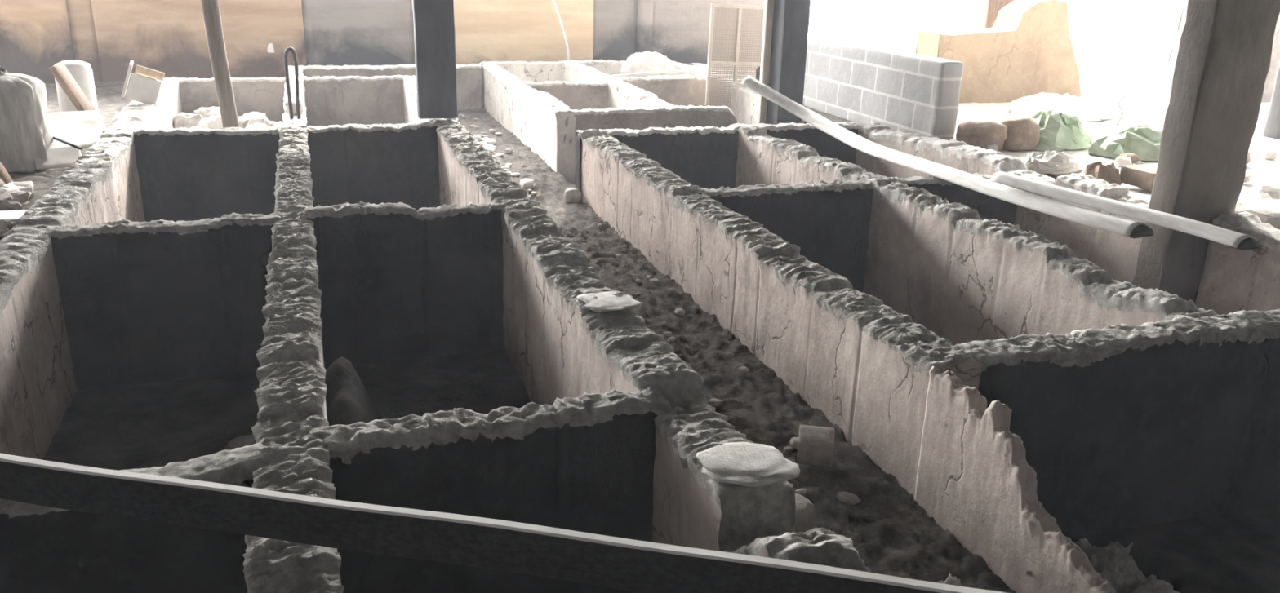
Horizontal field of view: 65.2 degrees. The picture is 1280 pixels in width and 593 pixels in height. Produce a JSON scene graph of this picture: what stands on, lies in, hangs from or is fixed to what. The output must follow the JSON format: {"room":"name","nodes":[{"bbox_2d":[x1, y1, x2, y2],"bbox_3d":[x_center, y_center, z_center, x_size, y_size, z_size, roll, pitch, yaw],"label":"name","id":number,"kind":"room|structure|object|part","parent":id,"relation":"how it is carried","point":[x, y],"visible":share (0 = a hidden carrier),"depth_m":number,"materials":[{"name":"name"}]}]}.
{"room":"archaeological excavation site","nodes":[
{"label":"archaeological excavation site","id":0,"kind":"room"},
{"bbox_2d":[0,0,764,83],"bbox_3d":[-3.596,-2.832,11.501,11.025,1.675,0.357,-5,20,-17],"label":"wall","id":1,"kind":"structure","parent":0,"point":[168,37],"depth_m":11.31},
{"bbox_2d":[267,43,274,52],"bbox_3d":[-4.098,-2.764,11.106,0.077,0.105,0.038,-5,20,-17],"label":"paper scrap","id":2,"kind":"object","parent":1,"relation":"attached to","point":[270,47],"visible":1,"depth_m":11.10,"materials":[{"name":"white paper"}]},
{"bbox_2d":[0,52,1279,592],"bbox_3d":[0.616,-0.147,5.809,17.188,0.848,16.625,-5,20,-17],"label":"ground","id":3,"kind":"structure","parent":0,"point":[893,535],"depth_m":4.83,"materials":[{"name":"soil"}]},
{"bbox_2d":[0,178,5,185],"bbox_3d":[-3.857,-0.774,5.819,0.370,0.354,0.064,6,20,14],"label":"wooden plank","id":4,"kind":"object","parent":3,"relation":"on","point":[2,182],"visible":0.04,"depth_m":5.84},
{"bbox_2d":[0,218,9,237],"bbox_3d":[-3.274,-0.355,5.067,0.215,0.080,0.113,14,23,32],"label":"rubble stone","id":5,"kind":"object","parent":3,"relation":"on","point":[4,223],"visible":0.83,"depth_m":5.04,"materials":[{"name":"grey stone"}]},
{"bbox_2d":[0,161,13,184],"bbox_3d":[-3.860,-0.846,5.932,0.206,0.377,0.064,2,19,3],"label":"wooden plank","id":6,"kind":"object","parent":3,"relation":"on","point":[5,176],"visible":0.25,"depth_m":5.96,"materials":[{"name":"brown wood"}]},
{"bbox_2d":[7,221,14,228],"bbox_3d":[-3.299,-0.384,5.193,0.106,0.051,0.114,-5,20,-17],"label":"rubble stone","id":7,"kind":"object","parent":3,"relation":"on","point":[10,225],"visible":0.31,"depth_m":5.17,"materials":[{"name":"grey stone"}]},
{"bbox_2d":[0,193,24,211],"bbox_3d":[-3.492,-0.509,5.473,0.244,0.094,0.150,-5,20,-17],"label":"rubble stone","id":8,"kind":"object","parent":3,"relation":"on","point":[7,202],"visible":0.74,"depth_m":5.44,"materials":[{"name":"grey stone"}]},
{"bbox_2d":[0,209,28,222],"bbox_3d":[-3.384,-0.409,5.184,0.402,0.024,0.178,-6,20,-20],"label":"sheet","id":9,"kind":"object","parent":3,"relation":"on","point":[12,215],"visible":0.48,"depth_m":5.22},
{"bbox_2d":[0,186,30,204],"bbox_3d":[-3.555,-0.553,5.603,0.208,0.089,0.228,5,19,11],"label":"rubble stone","id":10,"kind":"object","parent":3,"relation":"on","point":[24,196],"visible":0.58,"depth_m":5.61,"materials":[{"name":"grey stone"}]},
{"bbox_2d":[0,181,34,197],"bbox_3d":[-3.590,-0.616,5.781,0.241,0.091,0.166,18,25,39],"label":"rubble stone","id":11,"kind":"object","parent":3,"relation":"on","point":[27,186],"visible":0.52,"depth_m":5.75,"materials":[{"name":"white stone"}]},
{"bbox_2d":[0,72,56,172],"bbox_3d":[-4.105,-1.128,6.436,0.548,0.606,0.353,-5,20,-17],"label":"woven sack","id":12,"kind":"object","parent":3,"relation":"on","point":[26,135],"visible":0.92,"depth_m":6.37,"materials":[{"name":"white fabric"}]},
{"bbox_2d":[0,66,7,74],"bbox_3d":[-4.168,-1.441,6.305,0.298,0.068,0.273,-5,20,-17],"label":"rag","id":13,"kind":"object","parent":12,"relation":"on","point":[2,70],"visible":1,"depth_m":6.37,"materials":[{"name":"grey fabric"}]},
{"bbox_2d":[33,144,81,169],"bbox_3d":[-3.796,-0.910,6.524,0.277,0.114,0.194,-11,23,-33],"label":"sheet","id":14,"kind":"object","parent":3,"relation":"on","point":[58,157],"visible":0.67,"depth_m":6.52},
{"bbox_2d":[53,135,83,150],"bbox_3d":[-3.778,-1.017,6.563,0.392,0.061,0.023,13,22,30],"label":"wooden stick","id":15,"kind":"object","parent":14,"relation":"on","point":[55,138],"visible":0.7,"depth_m":6.53,"materials":[{"name":"wood"}]},
{"bbox_2d":[54,60,97,111],"bbox_3d":[-4.414,-1.579,7.845,0.262,0.525,0.262,-5,20,-17],"label":"plastic container","id":16,"kind":"object","parent":3,"relation":"on","point":[82,73],"visible":0.47,"depth_m":7.74,"materials":[{"name":"white plastic"}]},
{"bbox_2d":[47,110,106,147],"bbox_3d":[-3.944,-1.172,7.008,0.381,0.198,0.388,-13,24,-36],"label":"sheet","id":17,"kind":"object","parent":3,"relation":"on","point":[82,128],"visible":0.64,"depth_m":7.01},
{"bbox_2d":[48,62,107,128],"bbox_3d":[-4.095,-1.439,7.308,0.304,0.529,0.168,-5,20,-18],"label":"wooden plank","id":18,"kind":"object","parent":3,"relation":"on","point":[60,73],"visible":0.6,"depth_m":7.24,"materials":[{"name":"brown wood"}]},
{"bbox_2d":[0,63,871,592],"bbox_3d":[-2.068,-0.406,6.148,3.144,0.955,10.854,-3,20,-13],"label":"pit","id":19,"kind":"object","parent":3,"relation":"on","point":[352,299],"visible":0.9,"depth_m":4.42,"materials":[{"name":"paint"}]},
{"bbox_2d":[121,60,164,106],"bbox_3d":[-3.874,-1.665,7.811,0.324,0.326,0.275,-7,21,-23],"label":"carton","id":20,"kind":"object","parent":19,"relation":"on","point":[141,89],"visible":1,"depth_m":7.70,"materials":[{"name":"white cardboard"}]},
{"bbox_3d":[-3.972,-1.689,7.757,0.022,0.262,0.275,15,11,-28],"label":"panel","id":21,"kind":"part","parent":20,"relation":"part of","materials":[{"name":"white cardboard"}]},
{"bbox_3d":[-3.826,-1.594,7.714,0.212,0.200,0.022,15,11,-28],"label":"panel","id":22,"kind":"part","parent":20,"relation":"part of","materials":[{"name":"white cardboard"}]},
{"bbox_2d":[173,112,203,128],"bbox_3d":[-4.025,-1.528,8.919,0.264,0.223,0.247,-5,20,-17],"label":"rubble stone","id":23,"kind":"object","parent":19,"relation":"on","point":[183,120],"visible":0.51,"depth_m":8.83,"materials":[{"name":"grey stone"}]},
{"bbox_2d":[193,106,220,118],"bbox_3d":[-3.964,-1.661,9.320,0.373,0.214,0.232,8,20,18],"label":"rubble stone","id":24,"kind":"object","parent":19,"relation":"on","point":[206,113],"visible":0.37,"depth_m":9.22,"materials":[{"name":"grey stone"}]},
{"bbox_2d":[198,115,222,128],"bbox_3d":[-3.656,-1.465,8.713,0.232,0.256,0.353,10,21,24],"label":"rubble stone","id":25,"kind":"object","parent":19,"relation":"on","point":[213,122],"visible":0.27,"depth_m":8.57,"materials":[{"name":"grey stone"}]},
{"bbox_2d":[200,0,239,128],"bbox_3d":[-2.957,-1.926,6.927,0.113,2.479,0.226,13,22,31],"label":"pole","id":26,"kind":"object","parent":19,"relation":"on","point":[211,9],"visible":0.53,"depth_m":7.00,"materials":[{"name":"grey wood"}]},
{"bbox_2d":[238,118,242,128],"bbox_3d":[-3.652,-1.498,8.919,0.232,0.185,0.177,17,24,38],"label":"rubble stone","id":27,"kind":"object","parent":19,"relation":"on","point":[239,121],"visible":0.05,"depth_m":8.88,"materials":[{"name":"grey stone"}]},
{"bbox_2d":[239,115,253,128],"bbox_3d":[-3.554,-1.569,9.157,0.254,0.169,0.319,-5,20,-17],"label":"rubble stone","id":28,"kind":"object","parent":19,"relation":"on","point":[244,120],"visible":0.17,"depth_m":9.03,"materials":[{"name":"grey stone"}]},
{"bbox_2d":[241,111,266,116],"bbox_3d":[-3.599,-1.635,9.327,0.251,0.180,0.294,-5,20,-17],"label":"rubble stone","id":29,"kind":"object","parent":19,"relation":"on","point":[252,113],"visible":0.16,"depth_m":9.27,"materials":[{"name":"grey stone"}]},
{"bbox_2d":[245,123,266,128],"bbox_3d":[-3.217,-1.347,8.448,0.274,0.228,0.234,7,20,16],"label":"rubble stone","id":30,"kind":"object","parent":19,"relation":"on","point":[254,125],"visible":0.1,"depth_m":8.40,"materials":[{"name":"grey stone"}]},
{"bbox_2d":[247,113,275,127],"bbox_3d":[-3.282,-1.435,8.633,0.251,0.270,0.370,-5,20,-17],"label":"rubble stone","id":31,"kind":"object","parent":19,"relation":"on","point":[260,117],"visible":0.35,"depth_m":8.53,"materials":[{"name":"grey stone"}]},
{"bbox_2d":[271,120,283,126],"bbox_3d":[-3.223,-1.473,8.912,0.317,0.162,0.222,15,23,35],"label":"rubble stone","id":32,"kind":"object","parent":19,"relation":"on","point":[276,123],"visible":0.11,"depth_m":8.87,"materials":[{"name":"grey stone"}]},
{"bbox_2d":[284,47,301,119],"bbox_3d":[-2.563,-1.572,7.386,0.098,0.528,0.028,-5,20,-17],"label":"rod","id":33,"kind":"object","parent":19,"relation":"on","point":[287,50],"visible":1,"depth_m":7.38,"materials":[{"name":"grey metal"}]},
{"bbox_2d":[283,97,304,114],"bbox_3d":[-2.663,-1.470,7.700,0.156,0.101,0.234,-5,20,-17],"label":"lump","id":34,"kind":"object","parent":19,"relation":"on","point":[286,107],"visible":0.63,"depth_m":7.64,"materials":[{"name":"white stone"}]},
{"bbox_2d":[412,0,457,119],"bbox_3d":[-1.515,-2.301,7.294,0.293,1.985,0.133,-5,20,-17],"label":"support post","id":35,"kind":"object","parent":19,"relation":"on","point":[434,40],"visible":1,"depth_m":7.42,"materials":[{"name":"grey metal"}]},
{"bbox_2d":[0,453,1006,592],"bbox_3d":[-0.568,0.494,2.130,3.744,0.114,0.028,5,19,11],"label":"railing","id":36,"kind":"object","parent":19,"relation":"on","point":[581,557],"visible":1,"depth_m":2.09,"materials":[{"name":"black metal"}]},
{"bbox_2d":[577,291,641,312],"bbox_3d":[-0.111,0.017,3.666,0.212,0.017,0.208,-5,20,-17],"label":"stone slab","id":37,"kind":"object","parent":19,"relation":"on","point":[605,301],"visible":0.99,"depth_m":3.64,"materials":[{"name":"white stone"}]},
{"bbox_2d":[696,442,799,487],"bbox_3d":[0.272,0.427,2.564,0.253,0.019,0.228,-5,20,-17],"label":"stone slab","id":38,"kind":"object","parent":19,"relation":"on","point":[747,464],"visible":1,"depth_m":2.54,"materials":[{"name":"white stone"}]},
{"bbox_2d":[473,134,481,141],"bbox_3d":[-1.555,-1.508,9.506,0.097,0.058,0.083,-16,25,-40],"label":"rubble stone","id":39,"kind":"object","parent":3,"relation":"on","point":[478,137],"visible":0.5,"depth_m":9.48,"materials":[{"name":"grey stone"}]},
{"bbox_2d":[482,138,495,145],"bbox_3d":[-1.415,-1.457,9.413,0.104,0.057,0.128,-9,22,-28],"label":"rubble stone","id":40,"kind":"object","parent":3,"relation":"on","point":[490,141],"visible":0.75,"depth_m":9.38,"materials":[{"name":"grey stone"}]},
{"bbox_2d":[483,144,495,151],"bbox_3d":[-1.371,-1.344,9.069,0.124,0.065,0.149,15,23,34],"label":"rubble stone","id":41,"kind":"object","parent":3,"relation":"on","point":[484,145],"visible":0.41,"depth_m":9.05,"materials":[{"name":"grey stone"}]},
{"bbox_2d":[484,146,495,152],"bbox_3d":[-1.349,-1.310,8.972,0.096,0.058,0.105,-12,23,-35],"label":"rubble stone","id":42,"kind":"object","parent":3,"relation":"on","point":[490,149],"visible":0.58,"depth_m":8.94,"materials":[{"name":"grey stone"}]},
{"bbox_2d":[488,128,497,133],"bbox_3d":[-1.455,-1.639,9.911,0.077,0.045,0.060,10,21,23],"label":"rubble stone","id":43,"kind":"object","parent":3,"relation":"on","point":[491,131],"visible":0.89,"depth_m":9.89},
{"bbox_2d":[494,132,503,135],"bbox_3d":[-1.382,-1.594,9.797,0.092,0.028,0.067,-10,22,-31],"label":"rubble stone","id":44,"kind":"object","parent":3,"relation":"on","point":[495,133],"visible":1,"depth_m":9.77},
{"bbox_2d":[495,152,504,156],"bbox_3d":[-1.235,-1.254,8.832,0.081,0.033,0.064,-3,20,-13],"label":"rubble stone","id":45,"kind":"object","parent":3,"relation":"on","point":[502,154],"visible":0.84,"depth_m":8.81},
{"bbox_2d":[505,163,511,168],"bbox_3d":[-1.113,-1.113,8.467,0.052,0.040,0.069,3,19,4],"label":"rubble stone","id":46,"kind":"object","parent":3,"relation":"on","point":[509,165],"visible":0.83,"depth_m":8.44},
{"bbox_2d":[505,148,512,153],"bbox_3d":[-1.180,-1.312,9.000,0.064,0.038,0.062,5,19,9],"label":"rubble stone","id":47,"kind":"object","parent":3,"relation":"on","point":[508,150],"visible":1,"depth_m":8.98,"materials":[{"name":"grey stone"}]},
{"bbox_2d":[520,177,533,189],"bbox_3d":[-0.884,-0.877,7.769,0.109,0.074,0.138,-11,23,-32],"label":"rubble stone","id":48,"kind":"object","parent":3,"relation":"on","point":[526,184],"visible":0.9,"depth_m":7.72,"materials":[{"name":"grey stone"}]},
{"bbox_2d":[530,191,537,195],"bbox_3d":[-0.787,-0.761,7.413,0.053,0.030,0.052,6,20,12],"label":"rubble stone","id":49,"kind":"object","parent":3,"relation":"on","point":[532,193],"visible":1,"depth_m":7.40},
{"bbox_2d":[551,0,569,60],"bbox_3d":[-1.002,-3.340,11.943,0.326,1.280,0.038,-5,20,-17],"label":"metal strip","id":50,"kind":"object","parent":3,"relation":"on","point":[553,1],"visible":0.77,"depth_m":12.01,"materials":[{"name":"white metal"}]},
{"bbox_2d":[563,188,581,203],"bbox_3d":[-0.495,-0.739,7.309,0.126,0.106,0.116,-5,20,-17],"label":"round stone","id":51,"kind":"object","parent":3,"relation":"on","point":[571,195],"visible":0.95,"depth_m":7.26,"materials":[{"name":"grey stone"}]},
{"bbox_2d":[479,59,804,185],"bbox_3d":[-0.165,-1.801,10.339,2.410,0.956,3.906,-5,20,-17],"label":"pit","id":52,"kind":"object","parent":3,"relation":"on","point":[543,104],"visible":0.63,"depth_m":9.82,"materials":[{"name":"paint"}]},
{"bbox_2d":[620,51,675,74],"bbox_3d":[0.080,-2.644,11.243,0.627,0.222,0.532,-5,20,-17],"label":"pile","id":53,"kind":"object","parent":52,"relation":"on","point":[646,61],"visible":0.96,"depth_m":11.08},
{"bbox_2d":[603,67,724,79],"bbox_3d":[0.259,-2.307,10.293,1.430,0.075,0.068,-9,22,-28],"label":"stick","id":54,"kind":"object","parent":52,"relation":"on","point":[695,68],"visible":0.87,"depth_m":10.24,"materials":[{"name":"white wood"}]},
{"bbox_2d":[649,75,694,79],"bbox_3d":[0.327,-2.248,10.265,0.452,0.029,0.129,-6,20,-20],"label":"sheet","id":55,"kind":"object","parent":52,"relation":"on","point":[679,77],"visible":1,"depth_m":10.24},
{"bbox_2d":[704,3,764,110],"bbox_3d":[0.978,-2.363,10.150,0.657,1.168,0.084,-5,20,-17],"label":"perforated panel","id":56,"kind":"object","parent":52,"relation":"on","point":[737,31],"visible":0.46,"depth_m":10.10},
{"bbox_3d":[0.979,-2.363,10.149,0.588,0.035,0.035,-3,17,-18],"label":"rail","id":57,"kind":"part","parent":56,"relation":"part of","materials":[{"name":"beige wood"}]},
{"bbox_3d":[1.001,-2.896,9.993,0.588,0.035,0.035,-3,17,-18],"label":"rail","id":58,"kind":"part","parent":56,"relation":"part of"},
{"bbox_2d":[755,66,760,81],"bbox_3d":[1.256,-2.206,9.995,0.217,0.191,0.183,-5,20,-17],"label":"lump","id":59,"kind":"object","parent":52,"relation":"on","point":[757,70],"visible":0.16,"depth_m":9.94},
{"bbox_2d":[649,278,658,284],"bbox_3d":[0.079,-0.088,5.564,0.042,0.024,0.058,-11,23,-32],"label":"rubble stone","id":60,"kind":"object","parent":3,"relation":"on","point":[653,281],"visible":1,"depth_m":5.55,"materials":[{"name":"grey stone"}]},
{"bbox_2d":[662,331,673,336],"bbox_3d":[0.135,0.182,4.822,0.046,0.023,0.047,-13,24,-36],"label":"rubble stone","id":61,"kind":"object","parent":3,"relation":"on","point":[666,334],"visible":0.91,"depth_m":4.81,"materials":[{"name":"grey stone"}]},
{"bbox_2d":[666,337,675,343],"bbox_3d":[0.149,0.207,4.731,0.043,0.030,0.061,3,19,6],"label":"rubble stone","id":62,"kind":"object","parent":3,"relation":"on","point":[672,340],"visible":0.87,"depth_m":4.71,"materials":[{"name":"grey stone"}]},
{"bbox_2d":[674,308,685,316],"bbox_3d":[0.205,0.080,5.112,0.057,0.035,0.063,-14,24,-37],"label":"rubble stone","id":63,"kind":"object","parent":3,"relation":"on","point":[678,312],"visible":1,"depth_m":5.09,"materials":[{"name":"grey stone"}]},
{"bbox_2d":[709,398,723,407],"bbox_3d":[0.311,0.429,4.064,0.056,0.021,0.044,12,22,29],"label":"rubble stone","id":64,"kind":"object","parent":3,"relation":"on","point":[716,402],"visible":1,"depth_m":4.05,"materials":[{"name":"grey stone"}]},
{"bbox_2d":[737,366,749,373],"bbox_3d":[0.455,0.323,4.404,0.042,0.026,0.062,13,22,30],"label":"rubble stone","id":65,"kind":"object","parent":3,"relation":"on","point":[743,370],"visible":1,"depth_m":4.39,"materials":[{"name":"grey stone"}]},
{"bbox_2d":[756,0,810,124],"bbox_3d":[1.169,-2.263,8.221,0.296,2.529,0.405,-5,20,-17],"label":"support post","id":66,"kind":"object","parent":3,"relation":"on","point":[785,27],"visible":0.61,"depth_m":8.18,"materials":[{"name":"grey metal"}]},
{"bbox_2d":[783,446,793,452],"bbox_3d":[0.553,0.570,3.731,0.040,0.018,0.030,-10,22,-29],"label":"rubble stone","id":67,"kind":"object","parent":3,"relation":"on","point":[788,449],"visible":1,"depth_m":3.72,"materials":[{"name":"grey stone"}]},
{"bbox_2d":[789,437,798,449],"bbox_3d":[0.589,0.546,3.739,0.060,0.034,0.081,5,19,10],"label":"rubble stone","id":68,"kind":"object","parent":3,"relation":"on","point":[793,442],"visible":0.54,"depth_m":3.73,"materials":[{"name":"grey stone"}]},
{"bbox_2d":[795,488,807,497],"bbox_3d":[0.545,0.673,3.410,0.068,0.030,0.042,-12,23,-34],"label":"rubble stone","id":69,"kind":"object","parent":3,"relation":"on","point":[802,492],"visible":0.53,"depth_m":3.40,"materials":[{"name":"grey stone"}]},
{"bbox_2d":[795,493,817,533],"bbox_3d":[0.404,0.683,3.136,0.287,0.110,0.254,-5,20,-17],"label":"lump","id":70,"kind":"object","parent":3,"relation":"on","point":[805,512],"visible":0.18,"depth_m":3.08,"materials":[{"name":"grey stone"}]},
{"bbox_2d":[796,425,834,466],"bbox_3d":[0.638,0.542,3.634,0.127,0.113,0.127,5,19,10],"label":"foam block","id":71,"kind":"object","parent":3,"relation":"on","point":[815,444],"visible":1,"depth_m":3.59,"materials":[{"name":"beige plastic"}]},
{"bbox_2d":[835,492,860,505],"bbox_3d":[0.707,0.684,3.395,0.060,0.034,0.079,-12,23,-34],"label":"rubble stone","id":72,"kind":"object","parent":3,"relation":"on","point":[845,498],"visible":1,"depth_m":3.38,"materials":[{"name":"grey stone"}]},
{"bbox_2d":[802,37,964,140],"bbox_3d":[1.962,-1.758,8.450,0.205,0.675,2.208,-5,20,-17],"label":"wall","id":73,"kind":"structure","parent":3,"relation":"on","point":[904,91],"depth_m":8.11,"materials":[{"name":"grey brick"}]},
{"bbox_2d":[575,121,1279,592],"bbox_3d":[1.699,0.010,5.175,2.650,0.993,6.042,-5,20,-17],"label":"pit","id":74,"kind":"object","parent":3,"relation":"on","point":[1073,426],"visible":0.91,"depth_m":3.90,"materials":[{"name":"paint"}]},
{"bbox_2d":[741,75,1153,238],"bbox_3d":[1.701,-1.010,6.384,0.409,0.335,3.965,-6,20,-21],"label":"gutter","id":75,"kind":"object","parent":74,"relation":"on","point":[1124,227],"visible":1,"depth_m":5.74,"materials":[{"name":"white plastic"}]},
{"bbox_2d":[989,171,1261,250],"bbox_3d":[2.310,-0.446,4.895,0.155,0.052,1.449,-8,21,-26],"label":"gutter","id":76,"kind":"object","parent":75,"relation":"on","point":[1242,242],"visible":1,"depth_m":4.75,"materials":[{"name":"white plastic"}]},
{"bbox_2d":[937,574,960,586],"bbox_3d":[0.872,0.851,2.878,0.096,0.068,0.211,19,26,41],"label":"paper scrap","id":77,"kind":"object","parent":3,"relation":"on","point":[950,580],"visible":0.31,"depth_m":2.90,"materials":[{"name":"white paper"}]},
{"bbox_2d":[955,120,1007,151],"bbox_3d":[2.531,-1.213,7.452,0.363,0.211,0.365,-5,20,-17],"label":"clay lump","id":78,"kind":"object","parent":3,"relation":"on","point":[982,133],"visible":0.7,"depth_m":7.32,"materials":[{"name":"brown soil"}]},
{"bbox_2d":[982,143,998,151],"bbox_3d":[2.560,-1.088,7.319,0.122,0.063,0.080,-5,20,-17],"label":"rubble stone","id":79,"kind":"object","parent":3,"relation":"on","point":[993,147],"visible":0.59,"depth_m":7.29,"materials":[{"name":"grey stone"}]},
{"bbox_2d":[982,0,1014,28],"bbox_3d":[3.857,-2.800,10.523,0.575,1.375,0.062,-5,20,-17],"label":"door","id":80,"kind":"structure","parent":3,"relation":"on","point":[992,6],"depth_m":10.37,"materials":[{"name":"brown wood"}]},
{"bbox_2d":[998,116,1039,150],"bbox_3d":[2.828,-1.238,7.512,0.309,0.234,0.297,-5,20,-17],"label":"clay lump","id":81,"kind":"object","parent":3,"relation":"on","point":[1023,133],"visible":0.84,"depth_m":7.39,"materials":[{"name":"brown soil"}]},
{"bbox_2d":[1019,150,1084,174],"bbox_3d":[2.759,-0.929,6.784,0.574,0.121,0.355,-5,20,-17],"label":"plastic film","id":82,"kind":"object","parent":3,"relation":"on","point":[1055,162],"visible":0.87,"depth_m":6.68,"materials":[{"name":"white plastic"}]},
{"bbox_2d":[997,92,1116,121],"bbox_3d":[3.853,-1.738,9.072,1.372,0.212,0.576,-5,20,-17],"label":"sheeting","id":83,"kind":"object","parent":3,"relation":"on","point":[1086,108],"visible":0.91,"depth_m":8.93,"materials":[{"name":"white plastic"}]},
{"bbox_2d":[1029,109,1092,151],"bbox_3d":[3.186,-1.304,7.690,0.700,0.260,0.574,-5,20,-17],"label":"tarpaulin","id":84,"kind":"object","parent":3,"relation":"on","point":[1060,131],"visible":0.81,"depth_m":7.50,"materials":[{"name":"plastic"}]},
{"bbox_2d":[1082,161,1122,185],"bbox_3d":[2.963,-0.794,6.386,0.278,0.135,0.249,-5,20,-17],"label":"shard","id":85,"kind":"object","parent":3,"relation":"on","point":[1108,173],"visible":0.8,"depth_m":6.32,"materials":[{"name":"brown ceramic"}]},
{"bbox_2d":[1116,93,1125,124],"bbox_3d":[4.164,-1.621,8.675,0.077,0.273,0.013,-5,20,-17],"label":"dry twig","id":86,"kind":"object","parent":3,"relation":"on","point":[1123,95],"visible":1,"depth_m":8.66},
{"bbox_2d":[1114,156,1131,165],"bbox_3d":[3.361,-0.943,6.958,0.113,0.064,0.089,12,22,28],"label":"rubble stone","id":87,"kind":"object","parent":3,"relation":"on","point":[1120,161],"visible":0.86,"depth_m":6.93,"materials":[{"name":"beige stone"}]},
{"bbox_2d":[1088,125,1162,160],"bbox_3d":[3.652,-1.146,7.343,0.684,0.212,0.484,-5,20,-17],"label":"tarpaulin","id":88,"kind":"object","parent":3,"relation":"on","point":[1144,142],"visible":0.83,"depth_m":7.23,"materials":[{"name":"plastic"}]},
{"bbox_2d":[1117,153,1139,164],"bbox_3d":[3.448,-0.983,7.077,0.128,0.068,0.120,-5,20,-17],"label":"rubble stone","id":89,"kind":"object","parent":3,"relation":"on","point":[1134,157],"visible":0.59,"depth_m":7.04,"materials":[{"name":"beige stone"}]},
{"bbox_2d":[1120,163,1158,191],"bbox_3d":[3.392,-0.773,6.367,0.634,0.118,0.260,-6,20,-20],"label":"concrete slab","id":90,"kind":"object","parent":3,"relation":"on","point":[1143,175],"visible":0.29,"depth_m":6.26,"materials":[{"name":"beige concrete"}]},
{"bbox_2d":[1134,160,1144,164],"bbox_3d":[3.500,-0.937,7.009,0.064,0.026,0.049,8,20,19],"label":"rubble stone","id":91,"kind":"object","parent":3,"relation":"on","point":[1138,162],"visible":0.83,"depth_m":7.00,"materials":[{"name":"beige stone"}]},
{"bbox_2d":[1135,123,1149,128],"bbox_3d":[4.242,-1.441,8.474,0.117,0.061,0.124,5,19,11],"label":"rubble stone","id":92,"kind":"object","parent":3,"relation":"on","point":[1140,125],"visible":0.49,"depth_m":8.43,"materials":[{"name":"white stone"}]},
{"bbox_2d":[1132,0,1279,302],"bbox_3d":[2.824,-1.067,4.880,0.418,2.544,0.195,-5,20,-17],"label":"concrete pillar","id":93,"kind":"structure","parent":3,"relation":"on","point":[1222,66],"depth_m":4.88,"materials":[{"name":"grey concrete"}]},
{"bbox_2d":[1244,173,1252,182],"bbox_3d":[3.949,-0.780,6.545,0.101,0.055,0.086,-5,20,-17],"label":"rubble stone","id":94,"kind":"object","parent":3,"relation":"on","point":[1248,178],"visible":0.39,"depth_m":6.51,"materials":[{"name":"beige stone"}]},
{"bbox_2d":[1246,151,1250,164],"bbox_3d":[4.234,-1.021,7.167,0.236,0.120,0.219,-5,20,-17],"label":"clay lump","id":95,"kind":"object","parent":3,"relation":"on","point":[1248,160],"visible":0.07,"depth_m":7.10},
{"bbox_2d":[1234,199,1279,230],"bbox_3d":[3.382,-0.426,5.333,0.394,0.148,0.439,-5,20,-17],"label":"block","id":96,"kind":"object","parent":3,"relation":"on","point":[1268,211],"visible":0.47,"depth_m":5.26,"materials":[{"name":"white stone"}]},
{"bbox_2d":[1252,183,1279,199],"bbox_3d":[3.792,-0.617,5.973,0.219,0.112,0.238,-5,20,-17],"label":"rubble stone","id":97,"kind":"object","parent":3,"relation":"on","point":[1268,191],"visible":0.71,"depth_m":5.93,"materials":[{"name":"white stone"}]},
{"bbox_2d":[1262,151,1277,159],"bbox_3d":[4.628,-1.044,7.356,0.086,0.059,0.108,-5,20,-17],"label":"rubble stone","id":98,"kind":"object","parent":3,"relation":"on","point":[1266,154],"visible":1,"depth_m":7.33,"materials":[{"name":"beige stone"}]},
{"bbox_2d":[1262,61,1279,139],"bbox_3d":[5.343,-1.730,8.183,0.239,0.935,0.217,-5,20,-17],"label":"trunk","id":99,"kind":"object","parent":3,"relation":"on","point":[1272,126],"visible":0.83,"depth_m":8.23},
{"bbox_2d":[808,18,917,52],"bbox_3d":[-118.429,-46.979,131.305,161.212,0.001,311.438,-5,20,-17],"label":"ground","id":100,"kind":"structure","parent":0,"point":[878,37],"depth_m":18.52,"materials":[{"name":"white"}]},
{"bbox_2d":[809,0,1184,71],"bbox_3d":[93.381,-53.589,166.710,263.812,0.001,375.000,-5,20,-17],"label":"sky","id":101,"kind":"structure","parent":0,"point":[1142,33],"depth_m":24.42,"materials":[{"name":"white"}]},
{"bbox_2d":[915,0,1081,103],"bbox_3d":[3.640,-2.448,10.014,1.797,1.047,0.375,-5,20,-17],"label":"wall","id":102,"kind":"structure","parent":0,"point":[1028,50],"depth_m":9.86,"materials":[{"name":"beige paint"}]},
{"bbox_2d":[1080,57,1163,71],"bbox_3d":[-66.675,-26.708,79.071,225.000,0.001,300.000,-5,20,-17],"label":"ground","id":103,"kind":"structure","parent":0,"point":[1080,58],"depth_m":23.02,"materials":[{"name":"white"}]},
{"bbox_2d":[1155,0,1279,102],"bbox_3d":[6.576,-2.882,10.387,2.321,1.770,0.375,-5,20,-17],"label":"wall","id":104,"kind":"structure","parent":0,"point":[1164,92],"depth_m":10.33,"materials":[{"name":"white paint"}]}
]}

